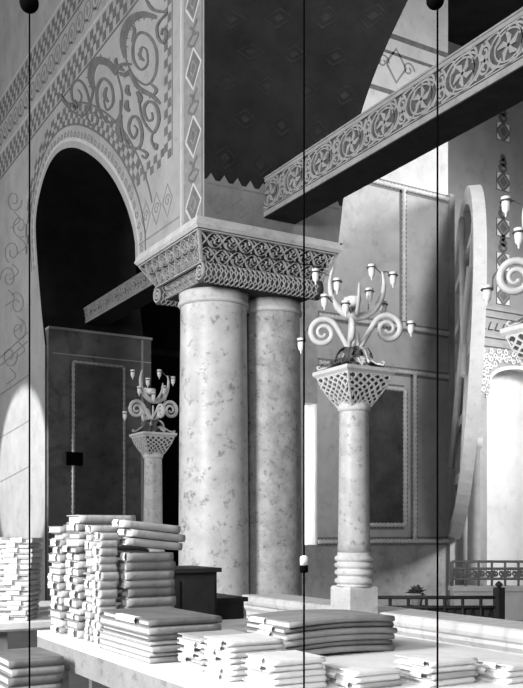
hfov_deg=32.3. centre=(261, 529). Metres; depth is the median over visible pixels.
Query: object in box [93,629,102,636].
book
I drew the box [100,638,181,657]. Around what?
book
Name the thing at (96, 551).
book
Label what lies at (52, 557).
book
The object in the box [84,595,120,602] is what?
book
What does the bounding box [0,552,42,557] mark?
book
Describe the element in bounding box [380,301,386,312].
cup
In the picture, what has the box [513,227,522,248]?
cup
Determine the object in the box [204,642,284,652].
book
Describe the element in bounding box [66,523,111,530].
book
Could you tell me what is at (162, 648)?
book
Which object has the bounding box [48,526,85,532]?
book
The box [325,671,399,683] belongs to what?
book
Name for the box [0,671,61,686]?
book
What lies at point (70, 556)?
book
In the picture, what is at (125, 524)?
book
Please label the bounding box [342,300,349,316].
cup
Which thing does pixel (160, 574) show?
book
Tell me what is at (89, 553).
book
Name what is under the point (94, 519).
book
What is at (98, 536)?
book
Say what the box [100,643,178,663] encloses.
book
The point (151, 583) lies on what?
book
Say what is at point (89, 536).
book
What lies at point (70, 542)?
book
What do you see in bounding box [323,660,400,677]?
book
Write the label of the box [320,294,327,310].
cup
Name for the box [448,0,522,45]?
ceiling
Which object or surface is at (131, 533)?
book
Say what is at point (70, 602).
book
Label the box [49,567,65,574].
book
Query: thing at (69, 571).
book
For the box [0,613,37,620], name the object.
book
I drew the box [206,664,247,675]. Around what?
book
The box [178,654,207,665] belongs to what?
book
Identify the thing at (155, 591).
book
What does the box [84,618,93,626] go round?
book
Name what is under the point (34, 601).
book
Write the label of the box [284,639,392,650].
book
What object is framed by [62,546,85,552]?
book
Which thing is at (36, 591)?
book
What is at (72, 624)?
book
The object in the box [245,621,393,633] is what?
book
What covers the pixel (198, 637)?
book
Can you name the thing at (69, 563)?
book
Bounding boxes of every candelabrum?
[122,369,179,432]
[296,263,415,370]
[481,195,522,326]
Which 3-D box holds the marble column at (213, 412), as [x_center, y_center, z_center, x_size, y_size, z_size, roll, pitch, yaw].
[-0.587,-0.688,11.103,0.930,4.375,0.930,0,0,-30]
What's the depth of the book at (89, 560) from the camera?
4.08 m
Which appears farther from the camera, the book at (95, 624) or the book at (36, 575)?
the book at (36, 575)
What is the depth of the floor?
11.85 m
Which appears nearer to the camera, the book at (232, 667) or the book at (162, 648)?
the book at (232, 667)
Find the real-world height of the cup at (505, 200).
0.142 m
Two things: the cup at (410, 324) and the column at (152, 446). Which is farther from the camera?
the column at (152, 446)
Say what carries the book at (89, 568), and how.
on the book at (89, 577)
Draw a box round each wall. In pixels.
[0,0,407,600]
[134,243,179,565]
[300,0,454,604]
[448,41,522,584]
[448,585,522,619]
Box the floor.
[8,620,522,687]
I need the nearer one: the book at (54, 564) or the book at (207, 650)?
the book at (207, 650)
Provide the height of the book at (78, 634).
0.039 m
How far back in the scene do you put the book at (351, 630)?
3.60 m
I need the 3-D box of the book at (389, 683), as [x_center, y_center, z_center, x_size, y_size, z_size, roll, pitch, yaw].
[0.328,0.490,2.933,0.180,0.019,0.181,0,0,-30]
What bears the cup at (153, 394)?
on the candelabrum at (161, 411)
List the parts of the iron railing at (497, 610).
rail, rail, post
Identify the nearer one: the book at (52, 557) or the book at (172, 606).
the book at (172, 606)
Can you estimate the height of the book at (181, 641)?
0.019 m
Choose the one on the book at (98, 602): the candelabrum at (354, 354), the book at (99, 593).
the book at (99, 593)
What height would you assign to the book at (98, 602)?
0.034 m
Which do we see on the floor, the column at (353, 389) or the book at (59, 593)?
the column at (353, 389)
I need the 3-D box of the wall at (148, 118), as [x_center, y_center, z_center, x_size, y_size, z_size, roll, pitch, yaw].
[-3.615,-4.050,17.034,1.870,11.100,18.967,0,0,-30]
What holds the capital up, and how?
on the marble column at (213, 412)
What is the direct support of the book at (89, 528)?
on the book at (89, 536)
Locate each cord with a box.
[19,0,38,687]
[300,0,307,687]
[426,0,443,687]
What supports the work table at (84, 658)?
on the floor
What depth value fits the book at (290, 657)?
2.85 m
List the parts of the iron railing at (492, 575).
rail, rail, rail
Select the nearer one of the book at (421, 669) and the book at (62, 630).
the book at (421, 669)
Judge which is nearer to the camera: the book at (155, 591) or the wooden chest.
the book at (155, 591)
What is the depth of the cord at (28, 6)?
1.85 m
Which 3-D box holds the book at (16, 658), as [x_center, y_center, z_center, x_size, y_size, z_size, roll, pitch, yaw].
[-1.067,0.576,4.080,0.239,0.038,0.371,0,0,-30]
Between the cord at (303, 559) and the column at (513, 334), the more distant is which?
the column at (513, 334)
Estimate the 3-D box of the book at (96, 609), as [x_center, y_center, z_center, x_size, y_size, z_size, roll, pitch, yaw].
[-0.693,0.349,3.964,0.089,0.032,0.096,0,0,-30]
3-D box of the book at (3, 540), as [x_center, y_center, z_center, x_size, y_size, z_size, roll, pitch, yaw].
[-1.256,0.054,4.732,0.175,0.028,0.187,0,0,5]
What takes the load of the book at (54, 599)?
on the book at (54, 606)
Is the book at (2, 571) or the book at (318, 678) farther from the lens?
the book at (2, 571)
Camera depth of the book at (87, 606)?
4.06 m
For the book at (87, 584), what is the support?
on the book at (88, 592)
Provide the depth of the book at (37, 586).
4.67 m
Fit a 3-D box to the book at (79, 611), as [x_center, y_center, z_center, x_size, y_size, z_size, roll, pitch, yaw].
[-0.759,0.375,4.293,0.272,0.029,0.191,0,0,-30]
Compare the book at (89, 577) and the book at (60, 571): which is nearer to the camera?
the book at (89, 577)
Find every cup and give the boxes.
[122,411,126,420]
[137,386,141,395]
[151,392,155,401]
[171,376,174,385]
[297,337,302,353]
[312,268,318,284]
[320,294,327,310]
[333,278,340,294]
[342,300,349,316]
[365,287,372,303]
[368,263,374,279]
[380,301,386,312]
[389,271,396,287]
[407,320,414,336]
[482,284,491,305]
[501,195,510,216]
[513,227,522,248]
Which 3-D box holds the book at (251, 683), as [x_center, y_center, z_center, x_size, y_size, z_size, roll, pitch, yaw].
[0.072,0.490,2.892,0.197,0.018,0.193,0,0,-31]
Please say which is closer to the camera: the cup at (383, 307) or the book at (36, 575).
the book at (36, 575)
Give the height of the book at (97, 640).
0.033 m
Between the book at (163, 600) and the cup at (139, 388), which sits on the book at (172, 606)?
the book at (163, 600)
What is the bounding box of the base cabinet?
[174,565,221,614]
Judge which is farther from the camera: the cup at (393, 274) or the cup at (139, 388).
the cup at (139, 388)
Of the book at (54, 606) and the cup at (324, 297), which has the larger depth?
the cup at (324, 297)
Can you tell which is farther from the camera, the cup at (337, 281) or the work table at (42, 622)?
the cup at (337, 281)
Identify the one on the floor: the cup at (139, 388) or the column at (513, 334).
the column at (513, 334)
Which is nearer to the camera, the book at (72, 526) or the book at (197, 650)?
the book at (197, 650)
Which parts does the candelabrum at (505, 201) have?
scroll arm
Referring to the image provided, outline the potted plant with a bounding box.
[405,584,426,604]
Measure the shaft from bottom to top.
3.800 m
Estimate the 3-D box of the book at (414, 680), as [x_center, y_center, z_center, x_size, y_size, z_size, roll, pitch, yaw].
[0.574,0.490,2.982,0.186,0.020,0.177,0,0,-29]
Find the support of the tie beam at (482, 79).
attached to the wall at (148, 118)
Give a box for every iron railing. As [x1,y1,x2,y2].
[378,581,504,618]
[450,560,522,585]
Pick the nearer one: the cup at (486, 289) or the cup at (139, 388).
the cup at (486, 289)
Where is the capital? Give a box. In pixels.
[134,215,342,306]
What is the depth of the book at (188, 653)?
3.25 m
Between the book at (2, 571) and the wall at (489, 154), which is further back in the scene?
the wall at (489, 154)
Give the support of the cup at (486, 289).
on the candelabrum at (505, 201)
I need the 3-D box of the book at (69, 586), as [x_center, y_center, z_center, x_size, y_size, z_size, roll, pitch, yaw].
[-0.774,0.265,4.294,0.282,0.036,0.193,0,0,-30]
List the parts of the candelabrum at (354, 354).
scroll arm, scroll arm, stem, crescent arm, crescent arm, scroll arm, scroll arm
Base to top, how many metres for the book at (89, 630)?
0.034 m
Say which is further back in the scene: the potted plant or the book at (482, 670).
the potted plant
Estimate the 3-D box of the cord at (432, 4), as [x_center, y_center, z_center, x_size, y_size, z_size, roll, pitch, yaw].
[0.355,-4.750,1.850,0.037,12.500,0.037,0,0,-30]
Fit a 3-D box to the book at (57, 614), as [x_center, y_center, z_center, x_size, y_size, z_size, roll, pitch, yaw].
[-0.896,0.412,4.496,0.273,0.036,0.197,0,0,-30]
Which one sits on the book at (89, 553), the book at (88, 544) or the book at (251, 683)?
the book at (88, 544)
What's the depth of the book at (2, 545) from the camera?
4.66 m
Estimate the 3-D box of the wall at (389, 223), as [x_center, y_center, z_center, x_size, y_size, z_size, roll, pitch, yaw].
[1.551,-5.700,16.817,4.917,14.400,0.575,0,0,-30]
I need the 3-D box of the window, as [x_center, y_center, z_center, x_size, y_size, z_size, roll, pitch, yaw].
[0.781,-1.001,16.338,0.300,2.539,0.340,0,0,-30]
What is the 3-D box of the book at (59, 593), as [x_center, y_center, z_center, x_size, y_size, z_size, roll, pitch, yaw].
[-0.896,0.308,4.492,0.278,0.034,0.194,0,0,-31]
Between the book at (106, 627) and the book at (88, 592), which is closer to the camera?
the book at (106, 627)
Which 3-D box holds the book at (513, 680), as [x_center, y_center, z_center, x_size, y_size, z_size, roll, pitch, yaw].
[0.834,0.490,3.043,0.198,0.020,0.187,0,0,-30]
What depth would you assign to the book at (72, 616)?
4.19 m
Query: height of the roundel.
6.893 m
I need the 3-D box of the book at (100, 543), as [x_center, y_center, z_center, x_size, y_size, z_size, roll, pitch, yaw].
[-0.685,0.060,3.964,0.077,0.032,0.101,0,0,-30]
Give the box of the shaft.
[467,437,483,584]
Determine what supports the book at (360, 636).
on the book at (368, 641)
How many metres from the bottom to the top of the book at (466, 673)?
0.020 m
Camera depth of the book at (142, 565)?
4.00 m
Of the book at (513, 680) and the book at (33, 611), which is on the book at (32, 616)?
the book at (33, 611)
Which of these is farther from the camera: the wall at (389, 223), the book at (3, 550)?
the wall at (389, 223)
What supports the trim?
attached to the wall at (148, 118)
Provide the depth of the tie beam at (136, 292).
14.61 m
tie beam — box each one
[83,270,154,325]
[264,7,522,223]
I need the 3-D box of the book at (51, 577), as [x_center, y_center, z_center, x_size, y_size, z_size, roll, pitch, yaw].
[-0.902,0.235,4.499,0.285,0.037,0.197,0,0,-30]
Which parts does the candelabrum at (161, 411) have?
scroll arm, scroll arm, stem, crescent arm, crescent arm, scroll arm, scroll arm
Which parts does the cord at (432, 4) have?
cord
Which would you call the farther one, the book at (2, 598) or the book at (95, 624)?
the book at (2, 598)
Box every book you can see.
[0,538,43,542]
[0,543,41,547]
[0,548,42,552]
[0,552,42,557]
[0,557,42,563]
[0,563,41,568]
[0,568,40,574]
[0,573,40,579]
[0,579,40,585]
[0,584,40,590]
[0,589,40,595]
[0,594,39,600]
[0,598,39,605]
[0,604,38,610]
[0,608,38,615]
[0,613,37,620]
[0,647,63,668]
[0,665,64,676]
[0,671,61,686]
[0,683,60,687]
[47,573,64,582]
[47,581,66,589]
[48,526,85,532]
[48,554,66,561]
[48,609,66,618]
[49,539,66,546]
[49,561,66,567]
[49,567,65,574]
[49,624,67,633]
[50,547,66,553]
[50,589,69,596]
[50,595,67,604]
[50,603,68,610]
[51,617,67,626]
[52,533,72,538]
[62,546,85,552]
[63,598,85,607]
[64,575,85,583]
[64,618,85,629]
[65,539,85,545]
[65,560,86,568]
[65,568,86,576]
[65,582,85,591]
[65,627,84,638]
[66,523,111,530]
[66,532,85,538]
[66,552,85,560]
[66,612,85,621]
[67,515,135,523]
[67,590,85,599]
[67,606,84,614]
[82,602,120,610]
[83,573,95,580]
[83,610,94,618]
[83,633,94,641]
[84,525,122,532]
[84,533,138,540]
[84,541,147,549]
[84,549,148,556]
[84,566,119,573]
[84,580,119,588]
[84,589,121,595]
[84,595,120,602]
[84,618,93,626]
[85,557,120,565]
[85,625,96,634]
[91,580,116,588]
[91,620,103,629]
[92,548,117,555]
[92,555,115,563]
[92,564,116,571]
[92,589,117,598]
[92,597,115,606]
[92,606,116,613]
[93,540,117,547]
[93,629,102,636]
[93,636,101,644]
[94,533,118,539]
[94,571,118,580]
[94,613,103,621]
[99,616,220,635]
[100,607,221,626]
[100,623,181,640]
[100,628,178,645]
[100,632,183,652]
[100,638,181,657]
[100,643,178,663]
[112,520,180,532]
[117,529,185,541]
[117,537,182,549]
[117,570,173,579]
[117,579,174,587]
[118,552,173,561]
[118,561,175,570]
[118,596,175,606]
[118,605,173,608]
[119,587,174,597]
[177,638,206,648]
[178,630,245,642]
[178,648,205,659]
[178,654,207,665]
[178,660,206,670]
[180,644,204,653]
[203,647,285,658]
[204,633,282,646]
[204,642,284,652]
[204,653,247,664]
[204,669,247,681]
[206,659,247,670]
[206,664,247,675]
[241,659,322,672]
[242,678,326,687]
[244,627,397,640]
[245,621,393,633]
[245,667,325,679]
[245,672,325,685]
[246,650,325,666]
[247,609,394,627]
[282,633,394,647]
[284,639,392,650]
[302,645,393,654]
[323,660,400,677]
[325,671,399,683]
[326,676,401,687]
[395,651,477,667]
[395,661,475,673]
[398,668,477,680]
[399,674,475,687]
[472,673,522,684]
[475,655,522,671]
[475,666,522,677]
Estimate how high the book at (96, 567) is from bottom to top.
0.033 m
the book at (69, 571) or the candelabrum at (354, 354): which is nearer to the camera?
the book at (69, 571)
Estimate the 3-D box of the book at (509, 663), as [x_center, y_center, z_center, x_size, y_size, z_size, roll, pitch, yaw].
[0.833,0.447,3.036,0.207,0.020,0.176,0,0,-31]
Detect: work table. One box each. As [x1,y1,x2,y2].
[0,601,99,687]
[37,618,522,687]
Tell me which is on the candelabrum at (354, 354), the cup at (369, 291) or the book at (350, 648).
the cup at (369, 291)
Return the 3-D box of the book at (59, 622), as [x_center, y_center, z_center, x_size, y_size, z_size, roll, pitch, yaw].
[-0.892,0.450,4.505,0.266,0.037,0.185,0,0,-31]
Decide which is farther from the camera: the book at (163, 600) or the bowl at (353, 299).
the bowl at (353, 299)
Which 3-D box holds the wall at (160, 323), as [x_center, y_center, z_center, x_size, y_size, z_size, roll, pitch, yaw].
[-2.915,-5.750,22.721,7.000,14.500,0.270,0,0,-30]
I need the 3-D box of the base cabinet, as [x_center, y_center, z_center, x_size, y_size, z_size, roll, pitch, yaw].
[-0.764,0.902,7.369,0.710,1.195,0.580,0,0,-30]
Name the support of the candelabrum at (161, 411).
on the column at (152, 446)
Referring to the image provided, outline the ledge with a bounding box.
[242,593,522,655]
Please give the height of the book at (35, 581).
0.027 m
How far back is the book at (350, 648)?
3.63 m
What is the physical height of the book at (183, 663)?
0.018 m
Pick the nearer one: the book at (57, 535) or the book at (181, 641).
the book at (181, 641)
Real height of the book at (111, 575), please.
0.037 m
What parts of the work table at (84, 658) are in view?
leg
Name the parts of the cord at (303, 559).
cord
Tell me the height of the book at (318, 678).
0.018 m
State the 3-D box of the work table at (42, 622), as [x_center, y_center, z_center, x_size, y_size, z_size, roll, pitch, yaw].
[-1.228,0.985,5.345,1.100,1.030,1.340,0,0,-30]
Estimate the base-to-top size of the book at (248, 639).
0.018 m
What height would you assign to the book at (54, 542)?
0.037 m
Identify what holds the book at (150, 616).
on the book at (163, 630)
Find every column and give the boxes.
[129,431,176,551]
[178,287,248,618]
[247,297,301,595]
[312,363,396,613]
[500,323,522,362]
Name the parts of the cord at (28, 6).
cord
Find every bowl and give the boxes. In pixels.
[344,296,360,306]
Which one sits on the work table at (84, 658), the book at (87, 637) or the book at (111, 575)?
the book at (87, 637)
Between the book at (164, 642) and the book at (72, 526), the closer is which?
the book at (164, 642)
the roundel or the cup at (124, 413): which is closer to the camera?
the cup at (124, 413)
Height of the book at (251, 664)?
0.019 m
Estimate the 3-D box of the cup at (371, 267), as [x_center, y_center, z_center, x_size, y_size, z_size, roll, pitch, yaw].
[0.999,-2.336,8.200,0.070,0.142,0.072,0,0,-30]
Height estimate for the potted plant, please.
0.290 m
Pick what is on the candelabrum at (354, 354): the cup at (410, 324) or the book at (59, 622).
the cup at (410, 324)
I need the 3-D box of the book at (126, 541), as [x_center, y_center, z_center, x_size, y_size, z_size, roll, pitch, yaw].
[-0.508,0.061,4.047,0.280,0.061,0.137,0,0,-33]
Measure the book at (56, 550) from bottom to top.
0.033 m
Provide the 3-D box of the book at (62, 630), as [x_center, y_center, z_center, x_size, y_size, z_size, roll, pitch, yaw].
[-0.900,0.484,4.494,0.280,0.030,0.190,0,0,-30]
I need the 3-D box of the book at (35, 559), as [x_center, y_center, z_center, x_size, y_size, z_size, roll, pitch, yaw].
[-1.259,0.158,4.737,0.170,0.029,0.178,0,0,5]
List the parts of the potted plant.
pot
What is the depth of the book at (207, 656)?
3.02 m
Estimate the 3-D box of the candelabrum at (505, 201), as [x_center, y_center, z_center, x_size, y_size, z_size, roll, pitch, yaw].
[2.074,-1.916,6.326,0.937,0.982,0.641,0,0,-26]
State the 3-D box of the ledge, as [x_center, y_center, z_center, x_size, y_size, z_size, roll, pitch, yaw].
[1.075,1.117,8.502,0.470,0.767,4.330,0,0,-30]
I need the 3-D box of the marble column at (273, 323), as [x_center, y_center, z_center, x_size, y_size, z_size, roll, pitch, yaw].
[0.124,-0.688,11.521,0.846,4.375,0.846,0,0,-30]
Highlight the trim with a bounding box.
[0,0,19,42]
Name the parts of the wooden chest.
lid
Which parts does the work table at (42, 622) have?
leg, leg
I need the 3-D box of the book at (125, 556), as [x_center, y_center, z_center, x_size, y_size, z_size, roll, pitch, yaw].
[-0.521,0.119,4.035,0.230,0.039,0.113,0,0,-31]
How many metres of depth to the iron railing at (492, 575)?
15.19 m
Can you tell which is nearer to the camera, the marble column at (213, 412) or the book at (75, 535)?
the book at (75, 535)
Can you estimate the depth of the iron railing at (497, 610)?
10.98 m
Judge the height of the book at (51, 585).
0.036 m
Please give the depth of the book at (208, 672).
3.00 m
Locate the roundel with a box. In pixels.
[448,184,486,538]
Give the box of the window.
[305,404,316,544]
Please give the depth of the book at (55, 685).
3.94 m
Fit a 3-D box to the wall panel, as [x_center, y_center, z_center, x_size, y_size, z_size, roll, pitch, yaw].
[-2.814,-0.970,15.790,1.890,4.940,0.250,0,0,-30]
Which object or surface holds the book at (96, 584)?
on the book at (99, 593)
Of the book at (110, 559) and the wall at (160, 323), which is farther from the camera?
the wall at (160, 323)
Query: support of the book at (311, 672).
on the book at (318, 678)
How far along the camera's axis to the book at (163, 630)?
3.47 m
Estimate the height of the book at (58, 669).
0.035 m
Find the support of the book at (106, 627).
on the book at (164, 642)
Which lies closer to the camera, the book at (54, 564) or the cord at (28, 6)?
the cord at (28, 6)
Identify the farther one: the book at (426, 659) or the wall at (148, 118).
the wall at (148, 118)
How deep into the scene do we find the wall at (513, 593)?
15.05 m
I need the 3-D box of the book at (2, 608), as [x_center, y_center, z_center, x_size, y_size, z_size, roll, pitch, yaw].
[-1.278,0.405,4.748,0.166,0.023,0.178,0,0,5]
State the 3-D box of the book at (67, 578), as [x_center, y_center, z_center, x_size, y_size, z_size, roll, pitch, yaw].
[-0.774,0.231,4.295,0.290,0.032,0.190,0,0,-30]
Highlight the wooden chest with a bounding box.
[217,593,247,619]
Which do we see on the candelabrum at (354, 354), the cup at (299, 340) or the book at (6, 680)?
the cup at (299, 340)
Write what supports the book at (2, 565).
on the book at (2, 571)
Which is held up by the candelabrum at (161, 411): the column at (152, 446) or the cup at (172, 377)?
the cup at (172, 377)
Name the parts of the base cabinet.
door, door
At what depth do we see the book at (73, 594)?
4.20 m
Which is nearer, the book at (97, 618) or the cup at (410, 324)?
the book at (97, 618)
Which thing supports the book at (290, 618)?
on the book at (270, 628)

